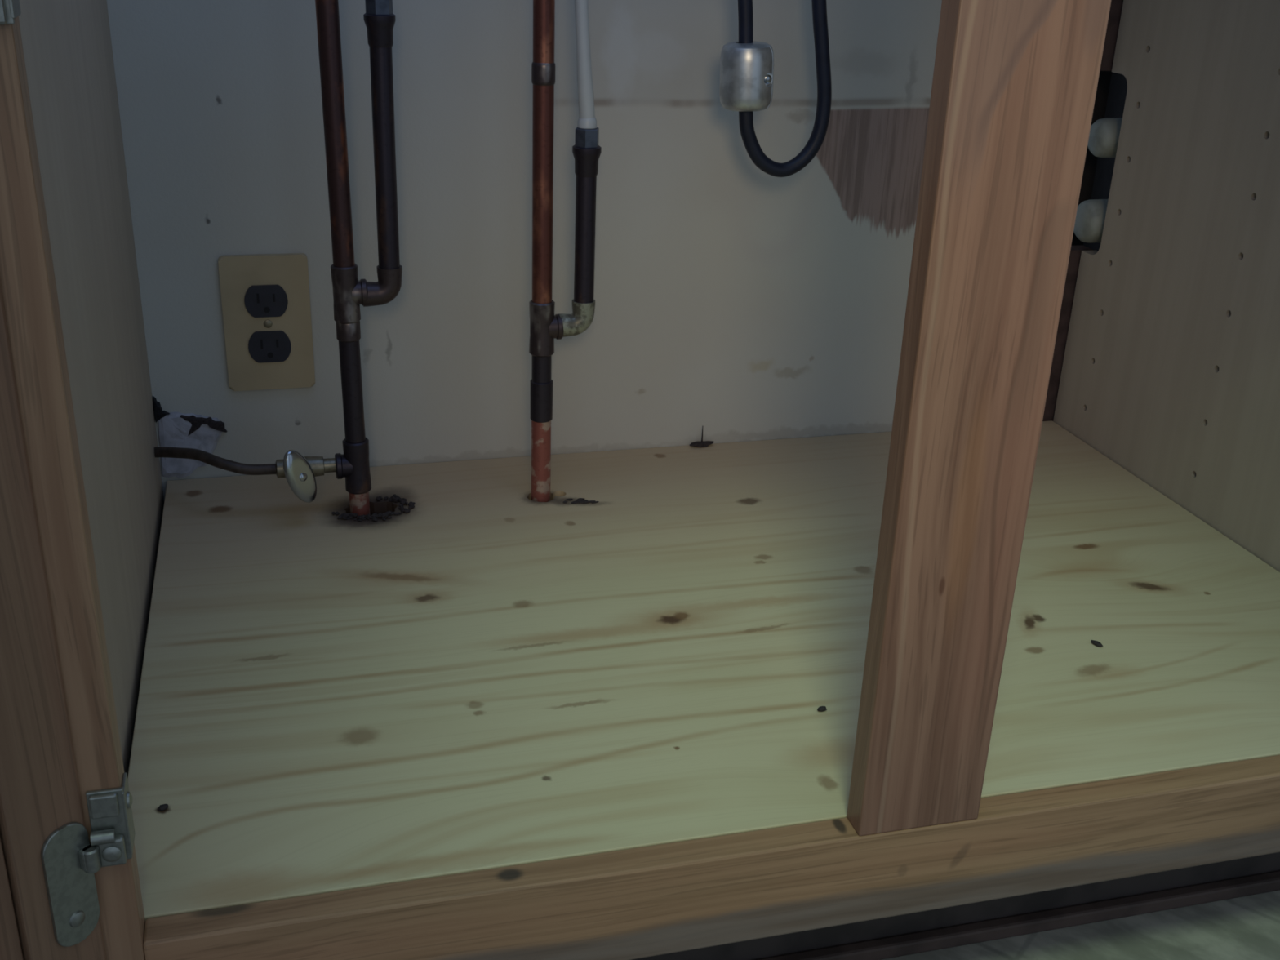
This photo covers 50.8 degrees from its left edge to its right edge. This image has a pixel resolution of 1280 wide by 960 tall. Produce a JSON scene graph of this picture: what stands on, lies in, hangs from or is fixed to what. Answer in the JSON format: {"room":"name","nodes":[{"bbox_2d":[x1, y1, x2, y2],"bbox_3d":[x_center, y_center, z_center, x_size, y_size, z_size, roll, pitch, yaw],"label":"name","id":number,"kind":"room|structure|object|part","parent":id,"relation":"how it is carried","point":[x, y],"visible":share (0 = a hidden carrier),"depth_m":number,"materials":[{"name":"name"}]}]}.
{"room":"kitchen","nodes":[
{"label":"kitchen","id":0,"kind":"room"},
{"bbox_2d":[106,0,942,498],"bbox_3d":[-0.420,-0.525,0.921,1.736,1.458,0.020,-4,24,-15],"label":"wall","id":1,"kind":"structure","parent":0,"point":[738,301],"depth_m":1.15,"materials":[{"name":"white paint"}]},
{"bbox_2d":[152,395,226,478],"bbox_3d":[-0.377,-0.036,1.135,0.057,0.076,0.006,-4,24,-15],"label":"plaster patch","id":2,"kind":"object","parent":1,"relation":"attached to","point":[175,429],"visible":0.94,"depth_m":1.13,"materials":[{"name":"white paint"}]},
{"bbox_2d":[217,253,315,391],"bbox_3d":[-0.307,-0.130,1.113,0.070,0.114,0.007,-4,24,-15],"label":"electrical outlet","id":3,"kind":"object","parent":1,"relation":"attached to","point":[265,298],"visible":1,"depth_m":1.11,"materials":[{"name":"beige plastic"}]},
{"bbox_2d":[244,284,288,317],"bbox_3d":[-0.306,-0.146,1.104,0.034,0.027,0.002,-4,24,-15],"label":"receptacle","id":4,"kind":"object","parent":3,"relation":"attached to","point":[260,300],"depth_m":1.10,"materials":[{"name":"black plastic"}]},
{"bbox_2d":[248,330,291,362],"bbox_3d":[-0.307,-0.111,1.119,0.034,0.027,0.002,-4,24,-15],"label":"receptacle","id":5,"kind":"object","parent":3,"relation":"attached to","point":[264,346],"depth_m":1.12,"materials":[{"name":"black plastic"}]},
{"bbox_2d":[881,890,1279,959],"bbox_3d":[0.383,0.759,-0.083,4.000,0.050,3.172,-4,24,-15],"label":"floor","id":6,"kind":"structure","parent":0,"point":[1247,927],"depth_m":0.90,"materials":[{"name":"tile"}]},
{"bbox_2d":[0,0,1279,959],"bbox_3d":[-0.009,-0.249,0.694,1.163,1.158,0.853,-4,24,-15],"label":"base cabinet","id":7,"kind":"object","parent":6,"relation":"on","point":[1157,348],"visible":0.94,"depth_m":0.72,"materials":[{"name":"wood"}]},
{"bbox_3d":[-0.351,0.034,0.396,0.009,0.515,0.291,16,27,29],"label":"door panel","id":8,"kind":"part","parent":7,"relation":"part of","materials":[{"name":"brown wood"}]},
{"bbox_3d":[-0.357,0.037,0.390,0.298,0.615,0.270,-4,24,-15],"label":"door","id":9,"kind":"part","parent":7,"relation":"part of","materials":[{"name":"brown wood"}]},
{"bbox_3d":[-0.258,0.184,0.611,0.002,0.064,0.022,16,27,29],"label":"door plate","id":10,"kind":"part","parent":7,"relation":"part of","materials":[{"name":"metal"}]},
{"bbox_3d":[-0.250,0.172,0.612,0.004,0.011,0.007,16,27,29],"label":"hinge arm","id":11,"kind":"part","parent":7,"relation":"part of","materials":[{"name":"metal"}]},
{"bbox_3d":[-0.335,-0.103,0.808,0.016,0.778,0.554,-4,24,-15],"label":"panel","id":12,"kind":"part","parent":7,"relation":"part of","materials":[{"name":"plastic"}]},
{"bbox_2d":[154,447,275,475],"bbox_3d":[-0.353,-0.016,1.080,0.135,0.023,0.029,9,24,15],"label":"tube","id":13,"kind":"object","parent":7,"relation":"attached to","point":[206,457],"visible":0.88,"depth_m":1.07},
{"bbox_2d":[275,449,336,502],"bbox_3d":[-0.262,-0.008,1.067,0.052,0.047,0.043,-4,24,-15],"label":"shutoff valve","id":14,"kind":"object","parent":13,"relation":"attached to","point":[300,471],"visible":1,"depth_m":1.06,"materials":[{"name":"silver metal"}]},
{"bbox_3d":[-0.266,-0.003,1.054,0.011,0.047,0.027,21,30,37],"label":"handle","id":15,"kind":"part","parent":14,"relation":"part of","materials":[{"name":"silver metal"}]},
{"bbox_2d":[127,420,1279,920],"bbox_3d":[0.078,0.084,1.011,0.847,0.014,0.552,-4,24,-15],"label":"board","id":16,"kind":"object","parent":7,"relation":"on","point":[482,675],"visible":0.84,"depth_m":0.91,"materials":[{"name":"beige wood"}]},
{"bbox_2d":[157,804,168,810],"bbox_3d":[-0.262,0.180,0.739,0.006,0.003,0.004,-4,24,-15],"label":"crumb","id":17,"kind":"object","parent":16,"relation":"on","point":[162,807],"visible":1,"depth_m":0.74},
{"bbox_2d":[315,0,402,517],"bbox_3d":[-0.208,-0.217,1.005,0.060,0.645,0.022,-4,24,-15],"label":"copper pipe","id":18,"kind":"object","parent":16,"relation":"attached to","point":[349,292],"visible":0.97,"depth_m":1.01,"materials":[{"name":"metal"}]},
{"bbox_2d":[331,493,415,521],"bbox_3d":[-0.215,0.024,1.102,0.042,0.004,0.065,21,30,37],"label":"debris","id":19,"kind":"object","parent":16,"relation":"on","point":[393,498],"visible":1,"depth_m":1.09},
{"bbox_2d":[528,0,601,502],"bbox_3d":[-0.058,-0.228,1.043,0.056,0.645,0.022,-4,24,-15],"label":"copper pipe","id":20,"kind":"object","parent":16,"relation":"attached to","point":[545,326],"visible":0.97,"depth_m":1.05,"materials":[{"name":"metal"}]},
{"bbox_2d":[574,0,596,128],"bbox_3d":[-0.041,-0.394,0.971,0.016,0.274,0.028,23,31,40],"label":"pipe","id":21,"kind":"object","parent":20,"relation":"attached to","point":[587,119],"visible":1,"depth_m":1.01,"materials":[{"name":"plastic"}]},
{"bbox_2d":[563,497,599,503],"bbox_3d":[-0.050,0.018,1.134,0.030,0.002,0.010,2,23,1],"label":"debris","id":22,"kind":"object","parent":16,"relation":"on","point":[580,500],"visible":1,"depth_m":1.13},
{"bbox_2d":[689,426,714,447],"bbox_3d":[0.058,-0.041,1.256,0.025,0.020,0.008,-4,24,-15],"label":"nail","id":23,"kind":"object","parent":16,"relation":"on","point":[703,443],"visible":1,"depth_m":1.26,"materials":[{"name":"black metal"}]},
{"bbox_2d":[817,706,826,711],"bbox_3d":[0.115,0.145,0.853,0.006,0.003,0.004,-4,24,-15],"label":"crumb","id":24,"kind":"object","parent":16,"relation":"on","point":[821,708],"visible":1,"depth_m":0.85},
{"bbox_2d":[1091,640,1103,646],"bbox_3d":[0.319,0.114,0.942,0.004,0.003,0.010,-14,28,-33],"label":"crumb","id":25,"kind":"object","parent":16,"relation":"on","point":[1096,643],"visible":1,"depth_m":0.94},
{"bbox_3d":[0.149,0.218,0.767,0.810,0.061,0.019,-4,24,-15],"label":"rail","id":26,"kind":"part","parent":7,"relation":"part of","materials":[{"name":"brown wood"}]},
{"bbox_3d":[0.162,-0.067,0.645,0.072,0.560,0.018,-4,24,-15],"label":"post","id":27,"kind":"part","parent":7,"relation":"part of","materials":[{"name":"brown wood"}]},
{"bbox_3d":[0.130,0.306,0.868,0.853,0.011,0.010,-4,24,-15],"label":"shoe moulding","id":28,"kind":"part","parent":7,"relation":"part of","materials":[{"name":"brown wood"}]},
{"bbox_2d":[1071,71,1127,250],"bbox_3d":[0.443,-0.304,1.269,0.072,0.320,0.160,-4,24,-15],"label":"box","id":29,"kind":"object","parent":7,"relation":"attached to","point":[1112,87],"visible":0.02,"depth_m":1.31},
{"bbox_2d":[1073,199,1108,243],"bbox_3d":[0.443,-0.247,1.288,0.051,0.044,0.044,-4,24,-15],"label":"knob","id":30,"kind":"object","parent":29,"relation":"attached to","point":[1091,214],"visible":0.38,"depth_m":1.27,"materials":[{"name":"white plastic"}]},
{"bbox_2d":[1087,117,1122,157],"bbox_3d":[0.446,-0.319,1.257,0.051,0.039,0.039,-4,24,-15],"label":"knob","id":31,"kind":"object","parent":29,"relation":"attached to","point":[1104,136],"visible":0.44,"depth_m":1.24,"materials":[{"name":"white plastic"}]},
{"bbox_3d":[0.504,-0.165,1.026,0.016,0.778,0.554,-4,24,-15],"label":"panel","id":32,"kind":"part","parent":7,"relation":"part of","materials":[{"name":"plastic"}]},
{"bbox_3d":[0.176,-0.506,0.752,1.800,0.038,0.602,-4,24,-15],"label":"countertop","id":33,"kind":"structure","parent":7,"relation":"on","visible":0},
{"bbox_2d":[737,0,831,177],"bbox_3d":[0.107,-0.390,1.019,0.099,0.320,0.011,-4,24,-15],"label":"hose","id":34,"kind":"object","parent":33,"relation":"hanging from","point":[753,149],"visible":0.91,"depth_m":1.06,"materials":[{"name":"black rubber"}]},
{"bbox_2d":[719,41,773,111],"bbox_3d":[0.083,-0.313,1.046,0.042,0.051,0.042,-4,24,-15],"label":"weight","id":35,"kind":"object","parent":34,"relation":"attached to","point":[746,69],"visible":0.99,"depth_m":1.03,"materials":[{"name":"metal"}]}
]}

